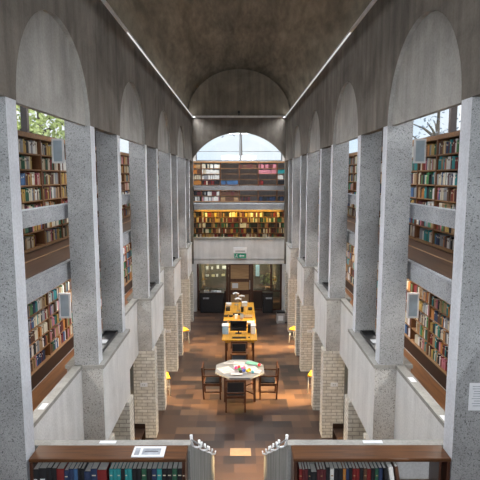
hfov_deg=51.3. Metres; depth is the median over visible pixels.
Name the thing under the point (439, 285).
floor
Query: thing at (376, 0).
trim
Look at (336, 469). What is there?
book
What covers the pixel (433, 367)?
bookcase
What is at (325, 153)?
pier
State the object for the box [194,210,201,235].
bookcase
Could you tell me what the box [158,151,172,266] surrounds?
pier
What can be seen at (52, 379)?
floor
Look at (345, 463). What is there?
book
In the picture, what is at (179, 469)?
book
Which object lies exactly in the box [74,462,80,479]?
book
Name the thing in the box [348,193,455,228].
trim
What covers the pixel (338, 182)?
pier
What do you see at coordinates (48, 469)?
book
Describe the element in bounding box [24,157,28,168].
book
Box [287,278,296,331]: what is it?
brick pier
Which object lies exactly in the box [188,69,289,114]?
wall
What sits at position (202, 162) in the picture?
bookcase
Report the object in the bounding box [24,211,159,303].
floor
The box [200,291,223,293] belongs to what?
countertop
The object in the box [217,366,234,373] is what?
paper sheet
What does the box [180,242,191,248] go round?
trim
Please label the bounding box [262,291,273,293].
countertop
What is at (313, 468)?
book
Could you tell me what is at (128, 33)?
diffuser
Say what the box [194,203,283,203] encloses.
floor
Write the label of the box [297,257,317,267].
trim
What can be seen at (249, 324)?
speaker
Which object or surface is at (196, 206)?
trim
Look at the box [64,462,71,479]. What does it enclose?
book
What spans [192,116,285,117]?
trim
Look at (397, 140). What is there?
pier
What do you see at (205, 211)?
bookcase
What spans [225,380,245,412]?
dining chair
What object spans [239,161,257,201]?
bookcase
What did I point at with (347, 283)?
bookcase
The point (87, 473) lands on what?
book
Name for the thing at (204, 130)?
wall
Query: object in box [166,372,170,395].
stool
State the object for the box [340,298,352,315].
trim
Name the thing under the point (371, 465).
book
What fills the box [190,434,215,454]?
handrail
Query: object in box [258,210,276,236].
bookcase
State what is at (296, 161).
pier
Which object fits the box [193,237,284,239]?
trim
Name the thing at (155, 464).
book
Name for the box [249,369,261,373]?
paper sheet
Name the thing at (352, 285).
bookcase
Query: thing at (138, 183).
pier
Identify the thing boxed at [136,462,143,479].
book
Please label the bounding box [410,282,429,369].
bookcase
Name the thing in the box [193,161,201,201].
bookcase
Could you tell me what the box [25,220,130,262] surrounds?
trim
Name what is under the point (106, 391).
wall
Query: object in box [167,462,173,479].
book
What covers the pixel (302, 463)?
book
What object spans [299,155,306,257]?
pier
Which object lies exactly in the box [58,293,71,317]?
sign panel
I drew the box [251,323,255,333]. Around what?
storage box
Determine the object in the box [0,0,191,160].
wall
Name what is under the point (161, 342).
brick pier
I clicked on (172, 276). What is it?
wall
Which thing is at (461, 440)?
pier
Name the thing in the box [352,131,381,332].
pier
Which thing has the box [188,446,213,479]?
wall
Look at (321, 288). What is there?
trim
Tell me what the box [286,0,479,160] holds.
wall
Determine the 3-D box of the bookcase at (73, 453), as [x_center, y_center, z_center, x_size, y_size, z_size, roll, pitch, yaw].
[-1.219,2.356,4.745,1.440,0.735,0.240,0,7,0]
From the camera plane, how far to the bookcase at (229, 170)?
22.44 m
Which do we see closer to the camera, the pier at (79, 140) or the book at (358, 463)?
the book at (358, 463)
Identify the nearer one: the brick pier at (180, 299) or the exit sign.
the brick pier at (180, 299)
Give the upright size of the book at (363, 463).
0.250 m
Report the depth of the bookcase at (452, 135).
7.96 m
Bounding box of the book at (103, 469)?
[97,462,110,479]
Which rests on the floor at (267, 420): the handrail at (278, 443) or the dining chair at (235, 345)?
the dining chair at (235, 345)
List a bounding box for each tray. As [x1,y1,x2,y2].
[102,330,117,352]
[150,282,155,290]
[322,282,327,290]
[360,330,375,351]
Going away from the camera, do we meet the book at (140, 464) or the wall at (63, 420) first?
the book at (140, 464)
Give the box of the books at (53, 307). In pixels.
[18,139,457,371]
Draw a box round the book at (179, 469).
[177,462,181,479]
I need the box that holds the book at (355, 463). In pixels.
[354,462,359,479]
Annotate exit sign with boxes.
[233,247,246,257]
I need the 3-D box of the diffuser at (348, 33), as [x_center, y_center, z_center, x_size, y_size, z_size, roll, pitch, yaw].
[1.890,-4.327,14.576,0.012,0.008,12.000,0,7,0]
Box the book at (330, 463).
[328,462,333,479]
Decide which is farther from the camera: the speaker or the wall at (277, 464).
the speaker
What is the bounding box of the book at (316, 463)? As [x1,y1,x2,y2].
[315,462,319,479]
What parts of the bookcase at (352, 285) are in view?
panel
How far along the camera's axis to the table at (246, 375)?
12.95 m
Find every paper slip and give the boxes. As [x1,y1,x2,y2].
[99,441,115,443]
[362,440,382,442]
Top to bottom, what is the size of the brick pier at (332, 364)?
2.020 m
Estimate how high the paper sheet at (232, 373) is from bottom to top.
0.004 m
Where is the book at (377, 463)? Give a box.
[376,462,382,479]
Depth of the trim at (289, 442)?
4.88 m
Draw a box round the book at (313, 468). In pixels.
[310,463,316,479]
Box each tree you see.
[16,105,64,139]
[221,133,242,159]
[413,111,460,138]
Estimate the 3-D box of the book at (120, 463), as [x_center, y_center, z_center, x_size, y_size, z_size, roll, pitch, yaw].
[-1.118,2.224,4.688,0.035,0.250,0.152,0,7,0]
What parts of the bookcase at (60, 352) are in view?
panel, panel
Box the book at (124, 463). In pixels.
[121,462,126,479]
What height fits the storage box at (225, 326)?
0.280 m
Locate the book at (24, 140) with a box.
[24,140,32,153]
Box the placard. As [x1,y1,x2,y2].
[131,446,165,457]
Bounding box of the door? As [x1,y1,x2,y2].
[229,264,250,301]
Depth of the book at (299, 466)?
4.66 m
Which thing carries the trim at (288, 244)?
on the wall at (291, 254)
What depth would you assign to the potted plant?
22.77 m
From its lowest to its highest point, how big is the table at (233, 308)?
0.800 m
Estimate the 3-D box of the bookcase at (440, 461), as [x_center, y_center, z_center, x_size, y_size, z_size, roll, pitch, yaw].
[1.216,2.356,4.750,1.450,0.735,0.240,0,7,0]
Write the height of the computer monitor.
0.420 m
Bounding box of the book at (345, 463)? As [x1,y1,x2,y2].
[344,462,348,479]
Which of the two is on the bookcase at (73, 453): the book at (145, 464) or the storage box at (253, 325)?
the book at (145, 464)
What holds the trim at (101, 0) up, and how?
attached to the wall at (72, 61)
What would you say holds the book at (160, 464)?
on the bookcase at (73, 453)
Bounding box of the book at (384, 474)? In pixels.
[380,462,387,479]
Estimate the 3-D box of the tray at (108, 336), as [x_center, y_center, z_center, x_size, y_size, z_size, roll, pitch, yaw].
[-2.155,1.613,7.779,0.220,0.050,1.200,0,7,0]
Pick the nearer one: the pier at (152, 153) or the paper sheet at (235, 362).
the pier at (152, 153)
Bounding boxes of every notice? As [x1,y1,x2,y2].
[232,283,237,287]
[468,383,479,409]
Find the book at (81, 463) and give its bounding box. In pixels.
[78,462,83,479]
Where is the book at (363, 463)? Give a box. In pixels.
[361,462,366,479]
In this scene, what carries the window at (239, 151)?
in the wall at (194, 158)
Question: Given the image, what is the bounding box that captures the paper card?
[37,403,48,409]
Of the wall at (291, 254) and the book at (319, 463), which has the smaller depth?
the book at (319, 463)
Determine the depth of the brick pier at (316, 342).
12.42 m
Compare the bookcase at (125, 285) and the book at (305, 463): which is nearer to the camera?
the book at (305, 463)
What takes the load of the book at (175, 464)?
on the bookcase at (73, 453)
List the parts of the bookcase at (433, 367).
panel, shelf, shelf, shelf, shelf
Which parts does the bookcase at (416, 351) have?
panel, shelf, panel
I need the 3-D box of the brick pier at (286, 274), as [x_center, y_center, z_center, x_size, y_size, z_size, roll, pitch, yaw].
[2.046,2.278,20.189,0.470,2.020,0.320,0,7,0]
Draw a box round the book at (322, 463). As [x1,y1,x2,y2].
[321,462,325,479]
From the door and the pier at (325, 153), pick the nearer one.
the pier at (325, 153)
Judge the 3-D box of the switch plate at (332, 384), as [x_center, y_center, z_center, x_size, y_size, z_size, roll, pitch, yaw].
[2.079,3.192,11.032,0.160,0.090,0.018,0,7,0]
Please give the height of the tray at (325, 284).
0.050 m
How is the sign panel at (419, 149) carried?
attached to the bookcase at (433, 139)
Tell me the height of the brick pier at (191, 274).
2.020 m
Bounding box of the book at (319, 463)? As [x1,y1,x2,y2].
[318,462,322,479]
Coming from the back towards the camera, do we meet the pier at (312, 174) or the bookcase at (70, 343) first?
the pier at (312, 174)
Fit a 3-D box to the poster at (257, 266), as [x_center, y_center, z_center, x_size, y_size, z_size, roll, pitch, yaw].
[0.843,1.470,24.068,0.180,0.550,0.015,0,7,0]
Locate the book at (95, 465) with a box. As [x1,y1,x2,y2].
[91,462,100,479]
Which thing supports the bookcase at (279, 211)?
on the floor
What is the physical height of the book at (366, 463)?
0.245 m
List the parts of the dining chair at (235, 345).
seat, backrest, rail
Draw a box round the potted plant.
[260,273,276,289]
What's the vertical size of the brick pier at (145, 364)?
2.020 m
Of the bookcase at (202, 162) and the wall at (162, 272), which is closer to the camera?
the wall at (162, 272)
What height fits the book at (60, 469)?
0.250 m
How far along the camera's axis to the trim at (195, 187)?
21.09 m
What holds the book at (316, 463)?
on the bookcase at (440, 461)
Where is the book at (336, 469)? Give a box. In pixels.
[332,462,338,479]
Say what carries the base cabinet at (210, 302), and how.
on the floor at (267, 420)
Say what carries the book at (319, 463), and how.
on the bookcase at (440, 461)
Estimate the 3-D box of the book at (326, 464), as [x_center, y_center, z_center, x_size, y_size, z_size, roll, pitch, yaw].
[0.812,2.219,4.692,0.035,0.260,0.150,0,7,0]
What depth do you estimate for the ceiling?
13.55 m
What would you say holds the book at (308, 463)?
on the bookcase at (440, 461)
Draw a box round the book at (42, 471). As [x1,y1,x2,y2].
[38,462,49,479]
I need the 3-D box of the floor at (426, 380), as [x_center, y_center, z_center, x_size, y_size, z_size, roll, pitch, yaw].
[2.857,2.325,9.321,1.250,0.370,24.300,0,7,0]
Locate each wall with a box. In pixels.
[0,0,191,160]
[34,371,83,439]
[67,334,130,439]
[125,302,138,367]
[128,286,162,350]
[130,365,134,423]
[160,269,164,309]
[164,260,180,305]
[179,244,191,278]
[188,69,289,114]
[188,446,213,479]
[189,115,319,311]
[193,155,284,202]
[199,264,279,296]
[264,446,290,479]
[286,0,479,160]
[286,244,298,278]
[297,260,313,305]
[309,462,429,478]
[313,269,317,309]
[315,285,349,350]
[339,302,352,367]
[343,365,347,422]
[347,334,410,439]
[394,370,443,439]
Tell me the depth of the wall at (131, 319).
10.33 m
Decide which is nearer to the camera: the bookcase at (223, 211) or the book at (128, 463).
the book at (128, 463)
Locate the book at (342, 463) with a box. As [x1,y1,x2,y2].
[341,462,345,479]
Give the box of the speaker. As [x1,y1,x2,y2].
[247,323,250,332]
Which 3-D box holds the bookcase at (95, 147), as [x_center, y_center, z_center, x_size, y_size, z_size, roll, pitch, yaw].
[-3.352,-1.160,11.075,0.280,1.806,0.840,0,7,0]
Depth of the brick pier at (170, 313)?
14.89 m
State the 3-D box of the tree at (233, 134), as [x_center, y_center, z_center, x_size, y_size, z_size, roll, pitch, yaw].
[-0.033,-6.540,45.152,6.470,13.672,6.318,2,8,17]
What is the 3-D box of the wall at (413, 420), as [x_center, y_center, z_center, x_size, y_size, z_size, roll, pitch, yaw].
[2.229,2.720,5.993,0.080,1.600,2.200,0,7,0]
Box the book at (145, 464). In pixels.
[141,462,148,479]
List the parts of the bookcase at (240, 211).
rail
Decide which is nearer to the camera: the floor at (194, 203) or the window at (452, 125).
the window at (452, 125)
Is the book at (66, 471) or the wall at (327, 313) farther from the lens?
the wall at (327, 313)
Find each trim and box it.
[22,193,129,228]
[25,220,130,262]
[33,365,81,426]
[34,440,190,450]
[65,329,129,368]
[101,0,189,113]
[125,298,137,315]
[127,282,163,300]
[160,257,180,267]
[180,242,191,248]
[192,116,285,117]
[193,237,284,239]
[194,186,283,189]
[194,204,283,209]
[286,242,297,248]
[287,440,442,450]
[288,0,376,113]
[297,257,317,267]
[314,282,350,300]
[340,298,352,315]
[347,220,452,262]
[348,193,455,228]
[348,329,412,368]
[396,365,444,426]
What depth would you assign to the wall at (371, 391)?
7.17 m
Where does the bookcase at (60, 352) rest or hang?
on the floor at (52, 379)
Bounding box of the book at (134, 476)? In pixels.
[132,462,138,479]
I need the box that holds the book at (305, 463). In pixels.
[303,462,307,479]
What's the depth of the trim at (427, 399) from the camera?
6.03 m
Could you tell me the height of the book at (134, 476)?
0.250 m
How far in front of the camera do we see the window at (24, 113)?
8.25 m
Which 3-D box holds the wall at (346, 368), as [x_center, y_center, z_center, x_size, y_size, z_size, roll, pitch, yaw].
[2.352,3.326,11.890,0.090,2.020,1.450,0,7,0]
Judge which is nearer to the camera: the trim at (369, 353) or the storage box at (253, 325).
the trim at (369, 353)
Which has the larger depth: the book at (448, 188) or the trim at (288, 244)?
the trim at (288, 244)
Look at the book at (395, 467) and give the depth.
4.63 m
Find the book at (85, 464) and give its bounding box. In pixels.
[81,462,88,479]
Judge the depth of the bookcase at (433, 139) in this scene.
8.80 m
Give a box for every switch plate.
[140,383,147,386]
[330,383,337,386]
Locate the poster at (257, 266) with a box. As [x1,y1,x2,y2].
[256,265,258,275]
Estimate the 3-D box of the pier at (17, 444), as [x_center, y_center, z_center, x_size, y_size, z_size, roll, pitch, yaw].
[-2.131,0.421,4.484,0.336,5.240,0.200,0,7,0]
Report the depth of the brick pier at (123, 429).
8.50 m
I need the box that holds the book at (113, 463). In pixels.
[109,462,115,479]
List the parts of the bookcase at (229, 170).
panel, rail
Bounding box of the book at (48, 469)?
[46,462,54,479]
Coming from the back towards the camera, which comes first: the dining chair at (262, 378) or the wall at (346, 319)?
the dining chair at (262, 378)
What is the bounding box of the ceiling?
[106,0,371,108]
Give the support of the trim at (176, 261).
on the wall at (172, 276)
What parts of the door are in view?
panel, panel, panel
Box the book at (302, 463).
[301,462,304,479]
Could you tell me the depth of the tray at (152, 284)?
12.01 m
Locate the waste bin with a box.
[276,310,284,323]
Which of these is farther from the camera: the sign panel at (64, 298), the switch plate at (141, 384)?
the switch plate at (141, 384)
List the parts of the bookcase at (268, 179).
panel, rail, panel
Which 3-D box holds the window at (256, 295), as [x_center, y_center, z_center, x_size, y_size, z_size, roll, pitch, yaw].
[-0.023,1.954,21.756,3.680,2.270,0.080,0,7,0]
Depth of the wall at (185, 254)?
18.54 m
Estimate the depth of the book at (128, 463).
4.61 m
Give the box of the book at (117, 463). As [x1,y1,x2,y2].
[113,462,118,479]
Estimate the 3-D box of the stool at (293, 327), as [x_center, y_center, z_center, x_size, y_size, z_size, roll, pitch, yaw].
[1.986,3.358,17.664,0.412,0.511,0.412,4,8,28]
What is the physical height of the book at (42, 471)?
0.255 m
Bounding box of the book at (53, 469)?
[51,462,60,479]
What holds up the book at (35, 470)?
on the bookcase at (73, 453)
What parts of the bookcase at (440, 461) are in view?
panel, panel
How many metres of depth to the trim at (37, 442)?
4.88 m
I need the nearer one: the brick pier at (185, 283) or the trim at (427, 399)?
the trim at (427, 399)
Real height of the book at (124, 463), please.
0.250 m
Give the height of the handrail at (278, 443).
2.653 m
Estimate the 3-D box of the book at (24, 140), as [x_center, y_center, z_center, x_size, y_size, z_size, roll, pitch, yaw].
[-3.310,-1.445,7.768,0.162,0.206,0.067,0,7,0]
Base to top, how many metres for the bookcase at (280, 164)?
1.806 m
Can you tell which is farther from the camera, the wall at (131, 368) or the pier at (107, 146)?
the wall at (131, 368)
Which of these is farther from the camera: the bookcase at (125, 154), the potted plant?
the potted plant
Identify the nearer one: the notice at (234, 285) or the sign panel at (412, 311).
the sign panel at (412, 311)
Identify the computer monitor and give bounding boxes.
[230,321,246,333]
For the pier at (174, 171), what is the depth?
15.87 m
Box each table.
[215,360,263,401]
[222,328,256,360]
[224,313,255,327]
[225,302,254,312]
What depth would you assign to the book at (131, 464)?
4.61 m
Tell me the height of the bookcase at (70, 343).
1.868 m
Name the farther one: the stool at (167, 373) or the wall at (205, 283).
the wall at (205, 283)
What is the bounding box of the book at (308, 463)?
[306,462,310,479]
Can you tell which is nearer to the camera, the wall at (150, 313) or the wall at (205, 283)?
the wall at (150, 313)
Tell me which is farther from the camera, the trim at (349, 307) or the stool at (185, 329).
the stool at (185, 329)
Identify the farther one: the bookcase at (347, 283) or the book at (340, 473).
the bookcase at (347, 283)
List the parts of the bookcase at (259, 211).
rail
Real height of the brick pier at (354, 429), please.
2.020 m
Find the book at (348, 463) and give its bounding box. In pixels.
[347,462,352,479]
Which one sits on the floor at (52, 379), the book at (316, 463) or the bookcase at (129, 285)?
the bookcase at (129, 285)
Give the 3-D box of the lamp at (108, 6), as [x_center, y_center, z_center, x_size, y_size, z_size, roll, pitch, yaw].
[-1.946,-4.090,12.583,0.040,0.038,16.000,0,7,0]
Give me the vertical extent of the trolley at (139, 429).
0.679 m
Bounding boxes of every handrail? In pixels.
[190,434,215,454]
[262,434,287,454]
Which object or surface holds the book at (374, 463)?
on the bookcase at (440, 461)
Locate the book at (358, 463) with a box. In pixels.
[357,462,363,479]
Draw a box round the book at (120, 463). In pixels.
[117,462,122,479]
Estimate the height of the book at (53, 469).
0.255 m
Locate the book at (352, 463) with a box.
[350,462,355,479]
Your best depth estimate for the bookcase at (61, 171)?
9.18 m
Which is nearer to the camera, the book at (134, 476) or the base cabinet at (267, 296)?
the book at (134, 476)
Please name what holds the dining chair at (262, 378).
on the floor at (267, 420)
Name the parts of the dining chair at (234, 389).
leg, seat frame, seat, backrest, rail, leg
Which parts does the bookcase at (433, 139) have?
rail, panel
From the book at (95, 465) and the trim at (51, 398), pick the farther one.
the trim at (51, 398)
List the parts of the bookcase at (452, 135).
panel, shelf, shelf, shelf, shelf, rail, panel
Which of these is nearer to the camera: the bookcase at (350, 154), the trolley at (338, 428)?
the trolley at (338, 428)
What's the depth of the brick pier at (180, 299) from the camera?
16.23 m
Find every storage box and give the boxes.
[222,323,228,333]
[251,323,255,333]
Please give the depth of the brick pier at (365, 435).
7.37 m
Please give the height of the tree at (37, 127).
11.404 m
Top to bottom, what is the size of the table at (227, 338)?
0.750 m
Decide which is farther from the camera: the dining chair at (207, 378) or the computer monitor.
the computer monitor
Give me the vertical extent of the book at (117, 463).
0.250 m
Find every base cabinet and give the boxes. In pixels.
[200,291,223,312]
[262,291,273,312]
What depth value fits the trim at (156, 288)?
11.13 m
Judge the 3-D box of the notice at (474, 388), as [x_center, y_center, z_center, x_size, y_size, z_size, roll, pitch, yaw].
[2.166,1.415,4.515,0.200,0.260,0.006,0,7,0]
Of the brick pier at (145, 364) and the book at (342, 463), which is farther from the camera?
the brick pier at (145, 364)
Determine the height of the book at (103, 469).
0.240 m
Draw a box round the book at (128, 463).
[125,462,129,479]
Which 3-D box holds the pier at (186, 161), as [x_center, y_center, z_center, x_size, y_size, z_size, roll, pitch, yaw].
[-2.162,-2.005,19.700,0.336,4.240,0.200,0,7,0]
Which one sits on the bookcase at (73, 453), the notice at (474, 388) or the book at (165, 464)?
the book at (165, 464)
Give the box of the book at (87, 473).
[84,463,92,479]
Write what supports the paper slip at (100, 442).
on the trim at (37, 442)
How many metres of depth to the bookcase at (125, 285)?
14.21 m
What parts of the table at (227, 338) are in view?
leg, leg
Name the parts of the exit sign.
white panel, green panel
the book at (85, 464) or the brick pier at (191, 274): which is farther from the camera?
the brick pier at (191, 274)
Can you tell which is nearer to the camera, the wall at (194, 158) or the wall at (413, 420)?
the wall at (413, 420)
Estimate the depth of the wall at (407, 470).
4.87 m
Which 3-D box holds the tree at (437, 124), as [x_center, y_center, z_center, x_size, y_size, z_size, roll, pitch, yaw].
[8.735,-2.185,22.425,5.653,10.731,5.500,0,7,4]
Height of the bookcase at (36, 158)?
1.806 m
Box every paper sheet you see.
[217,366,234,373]
[231,372,242,374]
[234,361,244,364]
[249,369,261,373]
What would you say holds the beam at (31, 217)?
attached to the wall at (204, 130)
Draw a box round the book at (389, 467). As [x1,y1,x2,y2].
[384,462,393,479]
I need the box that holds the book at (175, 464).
[172,462,178,479]
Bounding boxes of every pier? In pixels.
[0,97,34,479]
[64,120,102,364]
[96,131,124,332]
[108,433,114,439]
[112,394,134,439]
[129,141,149,297]
[133,346,158,437]
[147,147,159,283]
[155,328,166,410]
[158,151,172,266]
[163,303,178,371]
[171,155,178,257]
[176,293,182,355]
[177,157,186,247]
[181,278,190,331]
[185,160,189,242]
[189,271,193,321]
[284,271,288,321]
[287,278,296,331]
[288,160,292,242]
[291,157,300,247]
[295,293,301,355]
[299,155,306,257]
[299,303,314,370]
[305,151,319,265]
[311,328,322,409]
[318,147,330,283]
[319,346,344,437]
[328,141,348,297]
[343,394,366,439]
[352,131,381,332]
[363,433,369,439]
[375,120,413,364]
[443,97,479,479]
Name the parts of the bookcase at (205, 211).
rail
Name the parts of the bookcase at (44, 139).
panel, rail, panel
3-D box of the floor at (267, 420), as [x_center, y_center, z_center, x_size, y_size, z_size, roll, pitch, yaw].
[-0.021,4.513,11.153,7.400,0.150,28.000,0,7,0]
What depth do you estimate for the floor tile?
10.62 m
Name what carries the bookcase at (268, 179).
on the floor at (194, 203)
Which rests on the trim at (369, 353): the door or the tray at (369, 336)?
the tray at (369, 336)
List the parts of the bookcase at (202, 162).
rail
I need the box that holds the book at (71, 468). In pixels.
[69,462,76,479]
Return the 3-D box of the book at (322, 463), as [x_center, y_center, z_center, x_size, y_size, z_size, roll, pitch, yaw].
[0.780,2.228,4.693,0.026,0.240,0.150,0,7,0]
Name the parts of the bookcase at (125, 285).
panel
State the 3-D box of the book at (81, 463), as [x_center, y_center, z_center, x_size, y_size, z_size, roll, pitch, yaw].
[-1.483,2.221,4.687,0.026,0.255,0.150,0,7,0]
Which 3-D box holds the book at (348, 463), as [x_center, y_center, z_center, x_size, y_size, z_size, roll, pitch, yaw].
[1.023,2.221,4.692,0.030,0.255,0.150,0,7,0]
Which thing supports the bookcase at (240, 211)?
on the floor
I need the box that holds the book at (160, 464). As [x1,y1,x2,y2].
[157,462,163,479]
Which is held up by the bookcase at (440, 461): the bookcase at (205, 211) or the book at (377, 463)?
the book at (377, 463)
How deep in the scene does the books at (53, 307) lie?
9.06 m
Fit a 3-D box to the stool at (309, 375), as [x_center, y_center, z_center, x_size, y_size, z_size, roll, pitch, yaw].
[2.074,3.872,13.597,0.412,0.511,0.412,3,8,23]
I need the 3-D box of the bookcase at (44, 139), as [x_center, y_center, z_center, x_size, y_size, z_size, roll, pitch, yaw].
[-3.347,-0.844,8.575,0.280,1.806,0.840,0,7,0]
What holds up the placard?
on the bookcase at (73, 453)
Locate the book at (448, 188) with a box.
[447,187,456,200]
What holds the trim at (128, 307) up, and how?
on the wall at (131, 319)
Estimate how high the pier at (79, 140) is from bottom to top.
4.240 m
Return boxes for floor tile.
[230,448,250,455]
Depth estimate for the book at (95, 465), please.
4.61 m
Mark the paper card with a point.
(43, 405)
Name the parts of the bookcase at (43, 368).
shelf, shelf, shelf, shelf, shelf, panel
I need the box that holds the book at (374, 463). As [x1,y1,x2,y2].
[372,462,378,479]
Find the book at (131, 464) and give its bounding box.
[128,462,133,479]
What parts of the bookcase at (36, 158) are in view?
panel, rail, shelf, shelf, shelf, shelf, shelf, panel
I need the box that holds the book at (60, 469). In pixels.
[56,462,68,479]
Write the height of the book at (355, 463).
0.250 m
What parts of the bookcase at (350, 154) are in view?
panel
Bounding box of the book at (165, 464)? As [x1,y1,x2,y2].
[162,462,168,479]
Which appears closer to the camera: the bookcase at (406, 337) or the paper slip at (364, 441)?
the paper slip at (364, 441)
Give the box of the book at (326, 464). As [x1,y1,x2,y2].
[324,462,329,479]
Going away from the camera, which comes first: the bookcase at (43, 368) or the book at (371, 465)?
the book at (371, 465)
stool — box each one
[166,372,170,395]
[183,327,189,343]
[289,326,294,341]
[307,370,311,392]
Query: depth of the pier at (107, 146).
8.21 m
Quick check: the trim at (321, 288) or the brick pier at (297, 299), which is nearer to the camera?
the trim at (321, 288)
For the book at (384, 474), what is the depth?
4.62 m
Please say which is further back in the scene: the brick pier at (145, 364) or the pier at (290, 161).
the pier at (290, 161)
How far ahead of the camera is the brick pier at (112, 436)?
7.37 m
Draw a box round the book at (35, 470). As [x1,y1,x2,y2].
[33,462,41,479]
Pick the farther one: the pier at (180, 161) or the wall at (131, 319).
the pier at (180, 161)
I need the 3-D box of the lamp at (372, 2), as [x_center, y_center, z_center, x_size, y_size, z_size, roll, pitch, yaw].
[1.894,-4.091,12.590,0.040,0.038,16.000,0,7,0]
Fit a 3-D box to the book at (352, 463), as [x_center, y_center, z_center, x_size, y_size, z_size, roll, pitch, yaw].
[1.055,2.224,4.692,0.030,0.250,0.152,0,7,0]
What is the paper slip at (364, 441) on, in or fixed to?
on the trim at (289, 442)
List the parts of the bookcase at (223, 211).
rail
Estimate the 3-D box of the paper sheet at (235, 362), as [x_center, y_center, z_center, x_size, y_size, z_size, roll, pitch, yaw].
[-0.026,3.361,13.639,0.300,0.004,0.220,1,7,8]
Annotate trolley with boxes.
[134,424,145,439]
[332,423,343,439]
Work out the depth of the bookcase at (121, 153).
13.93 m
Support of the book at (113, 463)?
on the bookcase at (73, 453)
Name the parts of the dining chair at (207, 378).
leg, seat frame, armrest, seat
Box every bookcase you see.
[17,130,45,253]
[27,292,51,389]
[29,445,187,479]
[40,135,63,245]
[48,282,67,369]
[60,140,68,239]
[65,278,73,352]
[95,147,98,226]
[120,152,125,218]
[123,245,127,294]
[124,153,130,216]
[126,242,132,291]
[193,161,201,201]
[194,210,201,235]
[201,161,220,201]
[202,210,220,236]
[220,161,238,201]
[221,210,238,236]
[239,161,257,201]
[239,210,257,236]
[258,161,276,201]
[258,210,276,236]
[277,161,284,201]
[277,210,283,233]
[291,445,450,479]
[345,242,351,291]
[347,153,353,216]
[350,245,354,293]
[352,152,357,218]
[404,278,412,352]
[409,140,417,239]
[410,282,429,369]
[414,135,436,245]
[426,292,450,389]
[432,131,459,253]
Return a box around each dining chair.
[201,361,221,399]
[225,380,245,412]
[230,341,247,359]
[258,361,278,399]
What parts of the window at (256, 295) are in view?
panel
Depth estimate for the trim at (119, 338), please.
7.43 m
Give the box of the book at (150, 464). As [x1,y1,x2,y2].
[147,462,153,479]
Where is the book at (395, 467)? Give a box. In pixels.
[391,462,399,479]
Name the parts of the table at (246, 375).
leg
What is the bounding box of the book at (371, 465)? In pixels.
[368,462,374,479]
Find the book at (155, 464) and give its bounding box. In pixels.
[152,462,158,479]
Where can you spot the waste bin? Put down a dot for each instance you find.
(280, 314)
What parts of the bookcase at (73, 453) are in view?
panel, panel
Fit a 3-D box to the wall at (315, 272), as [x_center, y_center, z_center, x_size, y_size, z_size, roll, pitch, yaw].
[2.213,1.557,13.607,0.080,1.200,2.200,0,7,0]
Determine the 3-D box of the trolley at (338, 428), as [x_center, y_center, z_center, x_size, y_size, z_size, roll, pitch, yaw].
[2.111,4.213,10.213,0.340,0.679,0.600,0,7,0]
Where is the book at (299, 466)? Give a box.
[297,462,301,479]
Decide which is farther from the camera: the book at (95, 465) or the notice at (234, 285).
the notice at (234, 285)
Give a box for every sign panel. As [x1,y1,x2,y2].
[51,139,64,162]
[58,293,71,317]
[406,293,419,317]
[413,139,426,162]
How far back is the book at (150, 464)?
4.61 m
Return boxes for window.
[20,106,57,138]
[196,133,281,160]
[197,264,281,310]
[420,106,457,138]
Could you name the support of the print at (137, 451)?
on the placard
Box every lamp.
[102,0,192,115]
[285,0,375,115]
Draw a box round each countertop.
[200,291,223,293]
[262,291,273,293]
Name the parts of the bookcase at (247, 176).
panel, rail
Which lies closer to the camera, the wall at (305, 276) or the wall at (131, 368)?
the wall at (131, 368)
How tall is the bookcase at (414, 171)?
1.806 m
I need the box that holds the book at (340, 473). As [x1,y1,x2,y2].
[336,462,342,479]
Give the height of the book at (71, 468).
0.250 m
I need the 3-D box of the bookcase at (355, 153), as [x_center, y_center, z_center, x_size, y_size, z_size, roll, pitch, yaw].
[3.303,-1.478,13.589,0.280,1.806,0.840,0,7,0]
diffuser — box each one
[127,32,191,115]
[286,32,350,115]
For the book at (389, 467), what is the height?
0.263 m
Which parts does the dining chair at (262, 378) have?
leg, seat, armrest, seat frame, leg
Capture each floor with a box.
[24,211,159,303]
[32,260,160,410]
[130,297,347,479]
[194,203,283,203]
[317,259,445,410]
[318,208,452,303]
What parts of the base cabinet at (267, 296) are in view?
door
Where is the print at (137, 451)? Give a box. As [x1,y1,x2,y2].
[134,448,160,454]
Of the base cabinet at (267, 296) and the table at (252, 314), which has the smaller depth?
the table at (252, 314)
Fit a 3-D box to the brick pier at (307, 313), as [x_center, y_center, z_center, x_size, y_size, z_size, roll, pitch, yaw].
[2.056,2.927,15.050,0.470,2.020,0.320,0,7,0]
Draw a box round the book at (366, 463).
[364,462,370,479]
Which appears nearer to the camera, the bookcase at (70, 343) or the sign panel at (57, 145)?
the sign panel at (57, 145)

